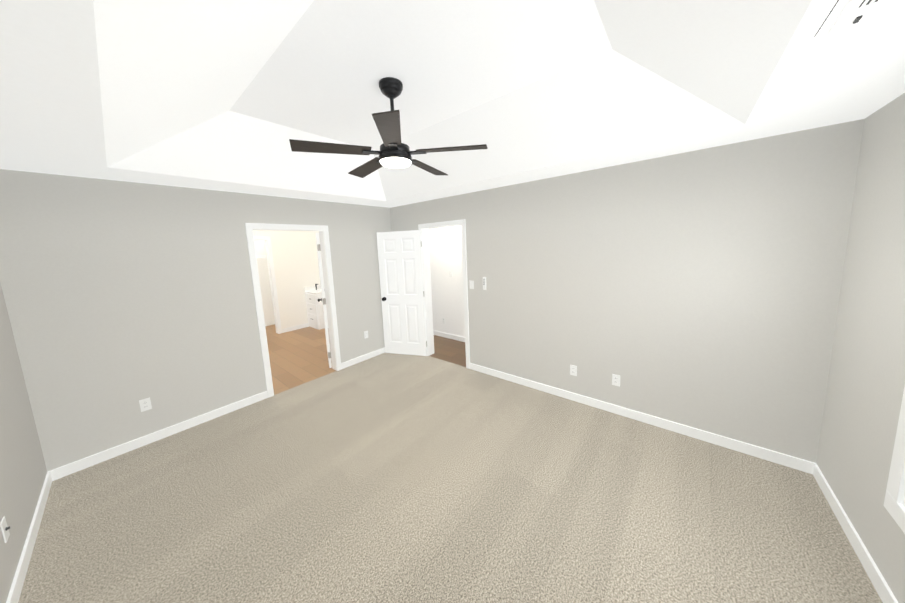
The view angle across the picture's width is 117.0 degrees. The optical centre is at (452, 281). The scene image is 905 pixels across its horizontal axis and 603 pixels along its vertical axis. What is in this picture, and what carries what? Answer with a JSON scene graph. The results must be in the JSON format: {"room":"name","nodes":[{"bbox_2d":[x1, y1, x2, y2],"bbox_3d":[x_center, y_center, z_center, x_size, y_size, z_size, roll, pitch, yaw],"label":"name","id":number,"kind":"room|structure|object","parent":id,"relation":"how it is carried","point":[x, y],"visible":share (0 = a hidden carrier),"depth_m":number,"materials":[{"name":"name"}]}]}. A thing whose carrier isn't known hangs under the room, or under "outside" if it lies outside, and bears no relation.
{"room":"empty bedroom","nodes":[
{"label":"empty bedroom","id":0,"kind":"room"},
{"bbox_2d":[0,283,46,602],"bbox_3d":[-1.532,0.532,0.557,4.920,2.440,0.120,4,9,39],"label":"wall","id":1,"kind":"structure","parent":0,"point":[23,471],"depth_m":1.80,"materials":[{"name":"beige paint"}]},
{"bbox_2d":[0,516,9,542],"bbox_3d":[-2.388,1.324,1.487,0.070,0.115,0.018,4,9,39],"label":"electrical outlet","id":2,"kind":"object","parent":1,"relation":"attached to","point":[4,529],"visible":1,"depth_m":1.48,"materials":[{"name":"white plastic"}]},
{"bbox_2d":[6,469,56,602],"bbox_3d":[-1.443,1.688,0.757,4.680,0.090,0.014,4,9,39],"label":"baseboard","id":3,"kind":"structure","parent":1,"relation":"attached to","point":[20,574],"depth_m":1.69,"materials":[{"name":"white paint"}]},
{"bbox_2d":[0,169,390,471],"bbox_3d":[-2.201,0.182,3.502,0.120,2.440,3.610,4,9,39],"label":"wall","id":4,"kind":"structure","parent":0,"point":[122,298],"depth_m":2.57,"materials":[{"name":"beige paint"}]},
{"bbox_2d":[139,397,151,411],"bbox_3d":[-2.902,1.164,2.624,0.008,0.115,0.070,4,9,39],"label":"electrical outlet","id":5,"kind":"object","parent":4,"relation":"attached to","point":[145,404],"visible":1,"depth_m":2.62,"materials":[{"name":"white plastic"}]},
{"bbox_2d":[54,391,267,478],"bbox_3d":[-2.748,1.475,2.832,0.014,0.090,1.515,4,9,39],"label":"baseboard","id":6,"kind":"structure","parent":4,"relation":"attached to","point":[65,470],"depth_m":2.65,"materials":[{"name":"white paint"}]},
{"bbox_2d":[245,223,341,397],"bbox_3d":[-2.058,0.319,3.687,0.156,2.110,0.960,4,9,39],"label":"door frame","id":7,"kind":"structure","parent":4,"relation":"attached to","point":[329,291],"depth_m":3.57,"materials":[{"name":"white paint"}]},
{"bbox_2d":[315,233,331,367],"bbox_3d":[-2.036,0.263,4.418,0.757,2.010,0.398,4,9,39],"label":"bathroom door","id":8,"kind":"structure","parent":4,"relation":"in","point":[323,299],"depth_m":4.07,"materials":[{"name":"white paint"}]},
{"bbox_2d":[341,347,384,368],"bbox_3d":[-1.311,1.197,4.560,0.014,0.090,1.115,4,9,39],"label":"baseboard","id":9,"kind":"structure","parent":4,"relation":"attached to","point":[372,354],"depth_m":4.41,"materials":[{"name":"white paint"}]},
{"bbox_2d":[254,240,274,325],"bbox_3d":[-4.849,-0.085,6.408,0.120,2.440,2.750,4,9,39],"label":"wall","id":10,"kind":"structure","parent":0,"point":[264,280],"depth_m":6.71,"materials":[{"name":"paint"}]},
{"bbox_2d":[253,230,323,328],"bbox_3d":[-4.078,-0.034,5.775,0.120,2.440,2.750,4,9,39],"label":"wall","id":11,"kind":"structure","parent":0,"point":[295,261],"depth_m":6.27,"materials":[{"name":"white paint"}]},
{"bbox_2d":[254,236,281,333],"bbox_3d":[-4.131,0.141,5.723,0.156,2.110,0.840,4,9,39],"label":"door frame","id":12,"kind":"structure","parent":11,"relation":"attached to","point":[267,239],"depth_m":5.96,"materials":[{"name":"white paint"}]},
{"bbox_2d":[282,323,308,332],"bbox_3d":[-3.588,1.058,6.352,0.014,0.090,0.575,4,9,39],"label":"baseboard","id":13,"kind":"structure","parent":11,"relation":"attached to","point":[288,329],"depth_m":6.33,"materials":[{"name":"white paint"}]},
{"bbox_2d":[265,324,465,394],"bbox_3d":[-2.067,1.270,4.777,6.380,0.050,3.700,4,9,39],"label":"floor","id":14,"kind":"structure","parent":0,"point":[297,357],"depth_m":4.71,"materials":[{"name":"brown wood"}]},
{"bbox_2d":[304,284,327,329],"bbox_3d":[-3.059,0.560,6.490,0.595,0.999,0.501,4,9,39],"label":"bathroom vanity","id":15,"kind":"object","parent":14,"relation":"on","point":[314,309],"visible":0.5,"depth_m":6.29,"materials":[{"name":"white paint"}]},
{"bbox_2d":[428,226,464,336],"bbox_3d":[0.132,-0.111,5.073,3.740,2.440,0.120,4,9,39],"label":"wall","id":16,"kind":"structure","parent":0,"point":[445,251],"depth_m":5.20,"materials":[{"name":"paint"}]},
{"bbox_2d":[433,330,464,341],"bbox_3d":[-0.092,1.106,4.897,3.500,0.090,0.730,4,9,39],"label":"baseboard","id":17,"kind":"structure","parent":16,"relation":"attached to","point":[449,336],"depth_m":5.32,"materials":[{"name":"white paint"}]},
{"bbox_2d":[18,353,882,602],"bbox_3d":[-0.300,1.537,2.138,4.680,0.050,3.610,4,9,39],"label":"floor carpet","id":18,"kind":"object","parent":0,"point":[391,478],"visible":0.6,"depth_m":1.86,"materials":[{"name":"beige carpet"}]},
{"bbox_2d":[0,0,904,207],"bbox_3d":[-0.404,-1.105,1.801,4.680,0.400,3.610,4,9,39],"label":"ceiling","id":19,"kind":"structure","parent":0,"point":[228,95],"depth_m":1.56,"materials":[{"name":"white paint"}]},
{"bbox_2d":[289,77,487,177],"bbox_3d":[-0.409,-1.062,1.904,1.206,0.510,1.219,4,9,39],"label":"ceiling fan","id":20,"kind":"object","parent":19,"relation":"hanging from","point":[394,152],"visible":1,"depth_m":1.79,"materials":[{"name":"black metal"}]},
{"bbox_2d":[814,0,838,36],"bbox_3d":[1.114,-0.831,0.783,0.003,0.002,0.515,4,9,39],"label":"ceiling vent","id":21,"kind":"object","parent":19,"relation":"in","point":[838,0],"depth_m":0.90,"materials":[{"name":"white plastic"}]},
{"bbox_2d":[828,0,904,34],"bbox_3d":[1.235,-0.825,0.768,0.152,0.019,0.365,4,9,39],"label":"ceiling vent","id":22,"kind":"object","parent":19,"relation":"in","point":[854,13],"depth_m":0.86,"materials":[{"name":"white plastic"}]},
{"bbox_2d":[390,119,864,462],"bbox_3d":[0.835,0.074,3.404,4.920,2.440,0.120,4,9,39],"label":"wall","id":23,"kind":"structure","parent":0,"point":[700,289],"depth_m":2.38,"materials":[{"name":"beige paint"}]},
{"bbox_2d":[376,230,426,355],"bbox_3d":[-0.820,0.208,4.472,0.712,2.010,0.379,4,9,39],"label":"hall door","id":24,"kind":"structure","parent":23,"relation":"in","point":[401,284],"depth_m":4.46,"materials":[{"name":"white paint"}]},
{"bbox_2d":[418,219,469,368],"bbox_3d":[-0.092,0.177,4.192,0.900,2.110,0.156,4,9,39],"label":"door frame","id":25,"kind":"structure","parent":23,"relation":"attached to","point":[423,228],"depth_m":4.28,"materials":[{"name":"white paint"}]},
{"bbox_2d":[469,280,473,288],"bbox_3d":[0.260,0.043,3.790,0.070,0.115,0.012,4,9,39],"label":"light switch","id":26,"kind":"object","parent":23,"relation":"attached to","point":[471,284],"visible":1,"depth_m":3.79,"materials":[{"name":"white plastic"}]},
{"bbox_2d":[483,277,485,289],"bbox_3d":[0.419,0.024,3.650,0.050,0.170,0.019,4,9,39],"label":"light switch","id":27,"kind":"object","parent":23,"relation":"attached to","point":[484,283],"visible":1,"depth_m":3.64,"materials":[{"name":"white plastic"}]},
{"bbox_2d":[570,365,576,375],"bbox_3d":[1.330,0.978,3.053,0.070,0.115,0.008,4,9,39],"label":"electrical outlet","id":28,"kind":"object","parent":23,"relation":"attached to","point":[573,370],"visible":1,"depth_m":3.05,"materials":[{"name":"white plastic"}]},
{"bbox_2d":[612,374,619,386],"bbox_3d":[1.646,0.993,2.792,0.070,0.115,0.008,4,9,39],"label":"electrical outlet","id":29,"kind":"object","parent":23,"relation":"attached to","point":[615,380],"visible":1,"depth_m":2.79,"materials":[{"name":"white plastic"}]},
{"bbox_2d":[470,363,809,472],"bbox_3d":[1.435,1.286,3.012,3.075,0.090,0.014,4,9,39],"label":"baseboard","id":30,"kind":"structure","parent":23,"relation":"attached to","point":[803,465],"depth_m":2.56,"materials":[{"name":"white paint"}]},
{"bbox_2d":[817,93,904,602],"bbox_3d":[1.504,0.424,0.460,0.120,2.440,3.610,4,9,39],"label":"wall","id":31,"kind":"structure","parent":0,"point":[864,392],"depth_m":1.53,"materials":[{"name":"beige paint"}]},
{"bbox_2d":[810,462,897,602],"bbox_3d":[1.508,1.584,0.662,0.014,0.090,3.580,4,9,39],"label":"baseboard","id":32,"kind":"structure","parent":31,"relation":"attached to","point":[880,584],"depth_m":1.53,"materials":[{"name":"white paint"}]},
{"bbox_2d":[884,387,904,533],"bbox_3d":[1.746,0.333,0.761,0.138,1.665,1.140,4,9,39],"label":"window","id":33,"kind":"structure","parent":31,"relation":"in","point":[894,503],"depth_m":1.27,"materials":[{"name":"white paint"}]}
]}

